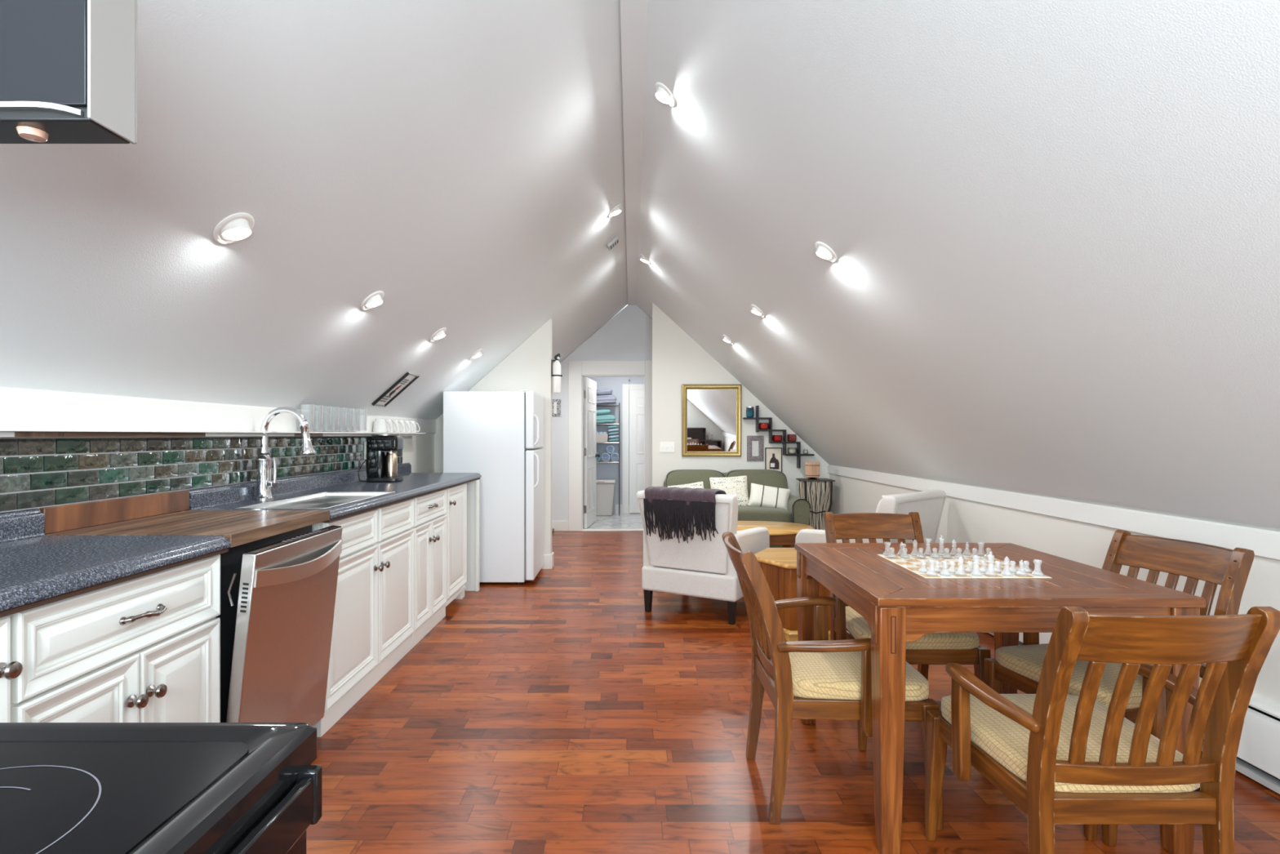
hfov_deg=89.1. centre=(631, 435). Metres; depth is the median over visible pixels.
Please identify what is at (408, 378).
framed sign
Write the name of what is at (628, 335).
wall
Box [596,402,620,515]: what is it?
towel rack
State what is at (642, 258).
recessed light
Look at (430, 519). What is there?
base cabinet
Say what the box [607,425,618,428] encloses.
folded towel
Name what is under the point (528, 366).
wall partition
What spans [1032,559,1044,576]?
chess rook
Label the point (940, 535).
king
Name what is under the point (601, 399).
folded towel
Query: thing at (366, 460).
power cord
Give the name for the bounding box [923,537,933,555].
chess queen
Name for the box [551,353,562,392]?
fire extinguisher
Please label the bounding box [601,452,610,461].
rolled towel
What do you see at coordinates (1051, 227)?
ceiling
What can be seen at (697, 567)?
armchair
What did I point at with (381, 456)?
coffee maker
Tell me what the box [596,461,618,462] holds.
shelf
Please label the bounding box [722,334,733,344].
recessed light
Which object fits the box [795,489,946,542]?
armchair
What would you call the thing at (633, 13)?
ceiling
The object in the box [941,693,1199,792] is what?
seat cushion
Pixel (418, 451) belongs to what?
wall
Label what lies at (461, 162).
ceiling
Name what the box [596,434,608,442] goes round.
basket
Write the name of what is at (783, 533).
coffee table
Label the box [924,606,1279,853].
dining chair
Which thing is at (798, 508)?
sofa
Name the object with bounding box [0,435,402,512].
tile backsplash
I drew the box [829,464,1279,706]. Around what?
wall
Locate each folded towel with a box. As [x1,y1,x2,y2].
[596,388,612,395]
[596,395,616,404]
[596,409,610,415]
[596,414,616,423]
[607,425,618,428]
[608,428,618,431]
[608,431,618,435]
[608,435,618,438]
[608,438,618,441]
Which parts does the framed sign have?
frame rail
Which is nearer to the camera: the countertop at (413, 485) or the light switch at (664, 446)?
the countertop at (413, 485)
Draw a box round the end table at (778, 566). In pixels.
[754,547,830,640]
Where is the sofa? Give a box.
[663,469,810,547]
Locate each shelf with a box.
[0,428,425,436]
[596,404,618,406]
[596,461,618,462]
[742,405,814,467]
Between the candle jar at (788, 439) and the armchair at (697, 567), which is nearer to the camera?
the armchair at (697, 567)
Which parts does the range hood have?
glass, panel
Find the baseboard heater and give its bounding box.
[988,632,1279,794]
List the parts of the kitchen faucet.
lever, spout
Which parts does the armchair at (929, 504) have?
arm, backrest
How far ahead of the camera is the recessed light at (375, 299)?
3.08 m
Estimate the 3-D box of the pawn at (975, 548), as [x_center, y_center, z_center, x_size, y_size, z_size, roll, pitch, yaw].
[1.301,0.446,2.462,0.035,0.039,0.034,0,0,21]
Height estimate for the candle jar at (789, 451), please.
0.074 m
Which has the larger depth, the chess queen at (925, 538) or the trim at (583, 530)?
the trim at (583, 530)
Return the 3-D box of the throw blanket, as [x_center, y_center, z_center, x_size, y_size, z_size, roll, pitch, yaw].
[0.361,0.534,4.369,0.539,0.365,0.208,0,0,30]
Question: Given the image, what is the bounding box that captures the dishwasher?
[214,524,342,725]
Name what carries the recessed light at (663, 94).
in the ceiling at (1051, 227)
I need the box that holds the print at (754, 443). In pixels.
[751,440,758,456]
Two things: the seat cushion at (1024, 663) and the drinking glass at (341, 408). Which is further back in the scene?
the drinking glass at (341, 408)
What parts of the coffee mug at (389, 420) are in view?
handle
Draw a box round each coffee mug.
[373,418,391,432]
[384,418,397,432]
[391,419,403,432]
[397,419,409,432]
[404,420,414,432]
[408,420,420,432]
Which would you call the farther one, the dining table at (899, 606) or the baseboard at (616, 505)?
the baseboard at (616, 505)
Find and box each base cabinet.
[0,614,22,722]
[10,554,220,722]
[311,497,414,737]
[411,488,447,647]
[444,483,466,606]
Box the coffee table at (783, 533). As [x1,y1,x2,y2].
[737,520,813,547]
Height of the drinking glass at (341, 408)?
0.142 m
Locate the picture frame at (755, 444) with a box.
[746,435,764,461]
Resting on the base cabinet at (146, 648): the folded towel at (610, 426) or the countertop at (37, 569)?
the countertop at (37, 569)
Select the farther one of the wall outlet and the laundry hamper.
the laundry hamper
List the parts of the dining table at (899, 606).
leg, leg, leg, leg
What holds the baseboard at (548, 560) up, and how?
attached to the wall partition at (528, 366)
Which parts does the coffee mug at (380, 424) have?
handle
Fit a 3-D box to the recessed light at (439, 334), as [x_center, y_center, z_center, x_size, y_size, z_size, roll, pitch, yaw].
[-1.235,-0.642,4.150,0.102,0.091,0.132,0,0,0]
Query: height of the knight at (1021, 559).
0.052 m
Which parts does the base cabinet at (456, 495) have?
knob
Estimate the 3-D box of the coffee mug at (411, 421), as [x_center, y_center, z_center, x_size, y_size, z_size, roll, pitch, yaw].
[-1.737,-0.067,5.147,0.114,0.097,0.093,0,0,-11]
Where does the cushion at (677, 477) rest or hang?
on the sofa
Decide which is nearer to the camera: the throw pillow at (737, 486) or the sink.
the sink
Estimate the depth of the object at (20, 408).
2.39 m
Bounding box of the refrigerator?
[443,390,543,584]
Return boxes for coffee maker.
[366,433,403,481]
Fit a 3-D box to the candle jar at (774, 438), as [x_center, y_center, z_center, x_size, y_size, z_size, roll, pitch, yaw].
[1.645,0.036,7.325,0.112,0.075,0.112,0,0,0]
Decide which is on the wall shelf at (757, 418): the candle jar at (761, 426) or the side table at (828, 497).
the candle jar at (761, 426)
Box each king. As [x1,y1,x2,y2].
[936,534,946,555]
[985,552,996,576]
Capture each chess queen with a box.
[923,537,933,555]
[970,555,982,576]
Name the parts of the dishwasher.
handle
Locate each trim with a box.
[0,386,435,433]
[568,360,652,530]
[582,528,643,531]
[622,383,644,513]
[827,465,1279,559]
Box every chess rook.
[882,542,892,555]
[925,559,936,576]
[977,542,986,555]
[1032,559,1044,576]
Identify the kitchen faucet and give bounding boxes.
[254,406,315,500]
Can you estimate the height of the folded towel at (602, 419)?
0.135 m
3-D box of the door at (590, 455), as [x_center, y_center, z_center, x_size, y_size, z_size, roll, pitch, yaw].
[-0.558,0.231,8.866,0.172,1.975,0.813,0,0,6]
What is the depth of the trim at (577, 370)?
8.33 m
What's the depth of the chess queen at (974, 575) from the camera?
2.16 m
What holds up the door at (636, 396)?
in the wall at (604, 470)
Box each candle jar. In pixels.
[746,406,754,417]
[759,422,768,429]
[772,435,782,441]
[786,435,796,441]
[787,447,796,453]
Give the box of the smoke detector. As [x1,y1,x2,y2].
[607,235,618,249]
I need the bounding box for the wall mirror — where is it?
[681,384,741,456]
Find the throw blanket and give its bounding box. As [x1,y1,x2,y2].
[643,486,726,542]
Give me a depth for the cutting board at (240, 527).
2.23 m
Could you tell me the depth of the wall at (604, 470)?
10.20 m
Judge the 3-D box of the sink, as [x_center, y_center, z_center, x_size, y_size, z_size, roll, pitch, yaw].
[-1.460,0.404,3.100,0.384,0.201,0.804,0,0,0]
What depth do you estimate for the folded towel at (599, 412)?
9.92 m
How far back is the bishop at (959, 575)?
2.16 m
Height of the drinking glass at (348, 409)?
0.142 m
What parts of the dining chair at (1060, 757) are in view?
leg, seat rail, armrest, leg, leg, rail, seat rail, armrest, rail, leg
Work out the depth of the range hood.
0.60 m
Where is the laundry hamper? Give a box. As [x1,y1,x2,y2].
[596,479,615,515]
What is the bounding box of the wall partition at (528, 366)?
[434,318,551,555]
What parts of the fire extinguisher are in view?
valve handle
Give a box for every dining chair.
[721,531,942,830]
[823,511,991,750]
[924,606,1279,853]
[982,529,1254,846]
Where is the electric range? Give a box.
[0,722,321,853]
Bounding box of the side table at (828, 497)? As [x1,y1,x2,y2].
[795,478,835,529]
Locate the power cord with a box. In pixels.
[357,459,366,481]
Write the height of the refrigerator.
1.602 m
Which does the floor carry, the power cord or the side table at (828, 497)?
the side table at (828, 497)
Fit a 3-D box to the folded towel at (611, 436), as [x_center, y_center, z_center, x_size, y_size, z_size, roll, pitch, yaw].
[-0.267,0.026,10.026,0.174,0.053,0.243,0,0,0]
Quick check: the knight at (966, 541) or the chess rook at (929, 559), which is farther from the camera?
the knight at (966, 541)
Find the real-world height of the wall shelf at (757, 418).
0.702 m
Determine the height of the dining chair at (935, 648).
0.863 m
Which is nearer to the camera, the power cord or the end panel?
the power cord
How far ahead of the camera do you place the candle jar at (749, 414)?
7.29 m
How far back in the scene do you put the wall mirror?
7.35 m
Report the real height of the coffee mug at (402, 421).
0.097 m
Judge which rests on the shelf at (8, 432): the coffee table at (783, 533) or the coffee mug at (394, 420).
the coffee mug at (394, 420)
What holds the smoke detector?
attached to the ceiling at (461, 162)
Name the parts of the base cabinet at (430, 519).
door, drawer, knob, handle, knob, door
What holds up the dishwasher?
on the floor
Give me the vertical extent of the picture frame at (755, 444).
0.287 m
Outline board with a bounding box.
[877,554,1052,577]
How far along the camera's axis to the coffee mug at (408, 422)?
5.00 m
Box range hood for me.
[0,0,137,144]
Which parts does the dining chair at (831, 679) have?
rail, leg, seat rail, rail, leg, armrest, armrest, seat rail, leg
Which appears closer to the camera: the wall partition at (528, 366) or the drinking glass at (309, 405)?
the drinking glass at (309, 405)
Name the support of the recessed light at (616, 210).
in the ceiling at (461, 162)
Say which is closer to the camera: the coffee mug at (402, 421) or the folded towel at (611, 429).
the coffee mug at (402, 421)
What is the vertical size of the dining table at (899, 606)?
0.760 m
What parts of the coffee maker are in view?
lid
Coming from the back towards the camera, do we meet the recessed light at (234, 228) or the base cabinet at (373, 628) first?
the base cabinet at (373, 628)
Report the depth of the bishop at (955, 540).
2.51 m
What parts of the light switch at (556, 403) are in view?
plate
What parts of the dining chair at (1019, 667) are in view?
leg, seat rail, leg, leg, seat rail, rail, rail, leg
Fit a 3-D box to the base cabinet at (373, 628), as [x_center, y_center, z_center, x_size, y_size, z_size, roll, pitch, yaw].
[-1.509,0.788,3.200,0.592,0.884,1.108,0,0,0]
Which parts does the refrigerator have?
fridge door, freezer door, handle, handle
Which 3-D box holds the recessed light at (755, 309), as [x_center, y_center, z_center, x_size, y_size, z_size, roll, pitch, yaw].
[0.913,-0.895,4.680,0.100,0.093,0.132,0,0,0]
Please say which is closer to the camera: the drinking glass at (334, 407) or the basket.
the drinking glass at (334, 407)
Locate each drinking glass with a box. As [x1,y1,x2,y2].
[299,404,314,431]
[309,404,323,431]
[317,405,331,431]
[325,406,339,431]
[333,407,346,431]
[341,408,354,431]
[348,408,360,431]
[355,409,367,431]
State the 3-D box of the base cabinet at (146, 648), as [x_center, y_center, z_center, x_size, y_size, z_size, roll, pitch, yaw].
[-1.509,0.788,1.653,0.592,0.884,0.663,0,0,0]
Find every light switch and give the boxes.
[551,399,560,416]
[659,441,675,452]
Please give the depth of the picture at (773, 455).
7.37 m
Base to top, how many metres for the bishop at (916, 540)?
0.063 m
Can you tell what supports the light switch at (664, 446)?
attached to the wall at (677, 359)
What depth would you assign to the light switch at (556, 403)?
8.34 m
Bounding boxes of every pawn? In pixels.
[887,547,897,558]
[899,547,910,558]
[942,547,951,559]
[954,547,964,559]
[969,547,979,559]
[983,547,993,558]
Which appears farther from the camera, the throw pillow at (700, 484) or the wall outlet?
the throw pillow at (700, 484)
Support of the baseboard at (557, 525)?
attached to the wall at (628, 335)
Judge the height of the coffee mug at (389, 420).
0.097 m
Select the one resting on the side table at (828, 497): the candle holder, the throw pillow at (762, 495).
the candle holder
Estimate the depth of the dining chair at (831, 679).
2.05 m
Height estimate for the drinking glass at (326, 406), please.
0.142 m
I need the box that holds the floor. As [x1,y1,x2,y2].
[306,513,1279,853]
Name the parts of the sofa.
frame, arm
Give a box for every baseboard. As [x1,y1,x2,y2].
[541,551,554,568]
[551,520,568,530]
[615,504,630,513]
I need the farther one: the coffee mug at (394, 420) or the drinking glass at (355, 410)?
the coffee mug at (394, 420)
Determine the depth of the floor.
2.51 m
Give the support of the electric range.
on the floor
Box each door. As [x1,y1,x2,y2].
[583,377,599,528]
[629,389,644,512]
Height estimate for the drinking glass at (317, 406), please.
0.142 m
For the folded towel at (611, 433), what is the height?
0.053 m
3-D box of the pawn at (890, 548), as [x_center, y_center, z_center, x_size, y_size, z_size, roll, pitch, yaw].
[0.991,0.446,2.470,0.035,0.039,0.034,0,0,-17]
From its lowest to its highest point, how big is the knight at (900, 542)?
0.052 m
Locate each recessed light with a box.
[213,212,254,244]
[360,290,384,310]
[429,327,446,342]
[469,348,482,359]
[608,204,622,217]
[640,253,650,264]
[654,82,675,106]
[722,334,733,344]
[751,304,764,317]
[814,241,837,262]
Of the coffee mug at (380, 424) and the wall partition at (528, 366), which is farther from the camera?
the wall partition at (528, 366)
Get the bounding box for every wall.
[0,431,434,534]
[551,304,652,520]
[587,377,644,513]
[652,302,829,529]
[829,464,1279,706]
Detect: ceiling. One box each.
[0,0,627,420]
[620,0,648,304]
[636,0,1279,532]
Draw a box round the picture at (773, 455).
[764,447,782,471]
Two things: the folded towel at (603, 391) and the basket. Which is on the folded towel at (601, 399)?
the folded towel at (603, 391)
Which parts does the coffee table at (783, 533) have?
leg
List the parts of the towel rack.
post, post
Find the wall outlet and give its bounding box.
[364,441,366,459]
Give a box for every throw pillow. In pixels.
[667,481,703,488]
[709,475,749,506]
[748,483,790,510]
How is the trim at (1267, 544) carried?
attached to the wall at (962, 520)
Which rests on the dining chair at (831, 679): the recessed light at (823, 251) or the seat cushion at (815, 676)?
the seat cushion at (815, 676)
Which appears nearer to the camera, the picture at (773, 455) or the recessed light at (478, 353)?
the recessed light at (478, 353)
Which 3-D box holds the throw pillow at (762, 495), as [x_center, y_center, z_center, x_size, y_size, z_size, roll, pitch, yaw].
[1.429,0.645,6.736,0.434,0.285,0.175,0,0,8]
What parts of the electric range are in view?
glass, control panel, handle, oven door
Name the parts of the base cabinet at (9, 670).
door, knob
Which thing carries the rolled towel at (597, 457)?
on the towel rack
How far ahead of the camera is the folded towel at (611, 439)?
9.92 m
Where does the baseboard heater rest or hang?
attached to the wall at (962, 520)
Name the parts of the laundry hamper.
lid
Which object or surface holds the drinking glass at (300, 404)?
on the shelf at (8, 432)
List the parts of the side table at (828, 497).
branch frame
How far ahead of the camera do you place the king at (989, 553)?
2.16 m
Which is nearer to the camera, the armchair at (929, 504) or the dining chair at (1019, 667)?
the dining chair at (1019, 667)
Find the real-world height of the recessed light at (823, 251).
0.093 m
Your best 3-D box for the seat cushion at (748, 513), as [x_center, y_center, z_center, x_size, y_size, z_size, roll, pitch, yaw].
[1.020,0.820,6.790,1.200,0.180,0.740,0,0,0]
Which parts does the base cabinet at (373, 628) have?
drawer, door, knob, knob, door, drawer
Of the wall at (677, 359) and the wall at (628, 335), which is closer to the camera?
the wall at (677, 359)
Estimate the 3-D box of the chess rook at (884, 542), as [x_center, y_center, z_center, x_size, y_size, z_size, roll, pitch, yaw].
[0.995,0.441,2.522,0.035,0.050,0.034,0,0,-8]
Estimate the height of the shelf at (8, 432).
0.023 m
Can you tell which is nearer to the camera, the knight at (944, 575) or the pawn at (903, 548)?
the knight at (944, 575)
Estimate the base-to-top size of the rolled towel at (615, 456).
0.132 m
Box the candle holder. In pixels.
[804,461,819,479]
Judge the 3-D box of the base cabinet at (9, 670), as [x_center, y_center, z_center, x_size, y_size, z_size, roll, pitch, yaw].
[-1.509,0.788,1.019,0.592,0.884,0.596,0,0,0]
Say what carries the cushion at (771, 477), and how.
on the sofa
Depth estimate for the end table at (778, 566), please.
3.94 m
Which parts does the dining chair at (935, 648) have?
leg, seat rail, leg, rail, leg, seat rail, leg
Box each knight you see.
[897,542,906,555]
[939,559,951,576]
[962,541,972,555]
[1015,559,1027,576]
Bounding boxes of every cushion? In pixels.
[665,469,724,488]
[725,469,787,500]
[737,505,791,522]
[768,640,928,701]
[845,605,978,649]
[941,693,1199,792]
[995,643,1202,709]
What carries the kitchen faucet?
on the countertop at (413, 485)
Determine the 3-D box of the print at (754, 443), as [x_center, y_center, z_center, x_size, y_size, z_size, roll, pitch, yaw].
[1.407,0.151,7.377,0.076,0.175,0.005,0,0,0]
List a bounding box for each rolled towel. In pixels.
[596,452,601,461]
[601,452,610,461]
[606,444,614,453]
[610,452,618,461]
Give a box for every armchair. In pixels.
[636,489,769,624]
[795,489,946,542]
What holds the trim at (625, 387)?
attached to the wall at (604, 470)
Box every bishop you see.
[910,540,919,555]
[949,540,959,555]
[955,555,966,576]
[1000,558,1013,576]
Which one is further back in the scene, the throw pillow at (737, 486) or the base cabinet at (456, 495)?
the throw pillow at (737, 486)
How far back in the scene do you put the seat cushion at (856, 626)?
2.55 m
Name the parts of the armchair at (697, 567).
leg, arm, backrest, leg, arm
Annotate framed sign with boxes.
[371,372,419,407]
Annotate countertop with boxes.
[0,508,231,617]
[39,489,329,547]
[185,462,481,522]
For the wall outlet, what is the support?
attached to the tile backsplash
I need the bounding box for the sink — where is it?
[234,491,395,508]
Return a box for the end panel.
[464,480,479,591]
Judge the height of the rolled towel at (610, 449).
0.124 m
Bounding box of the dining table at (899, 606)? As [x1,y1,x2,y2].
[794,542,1205,853]

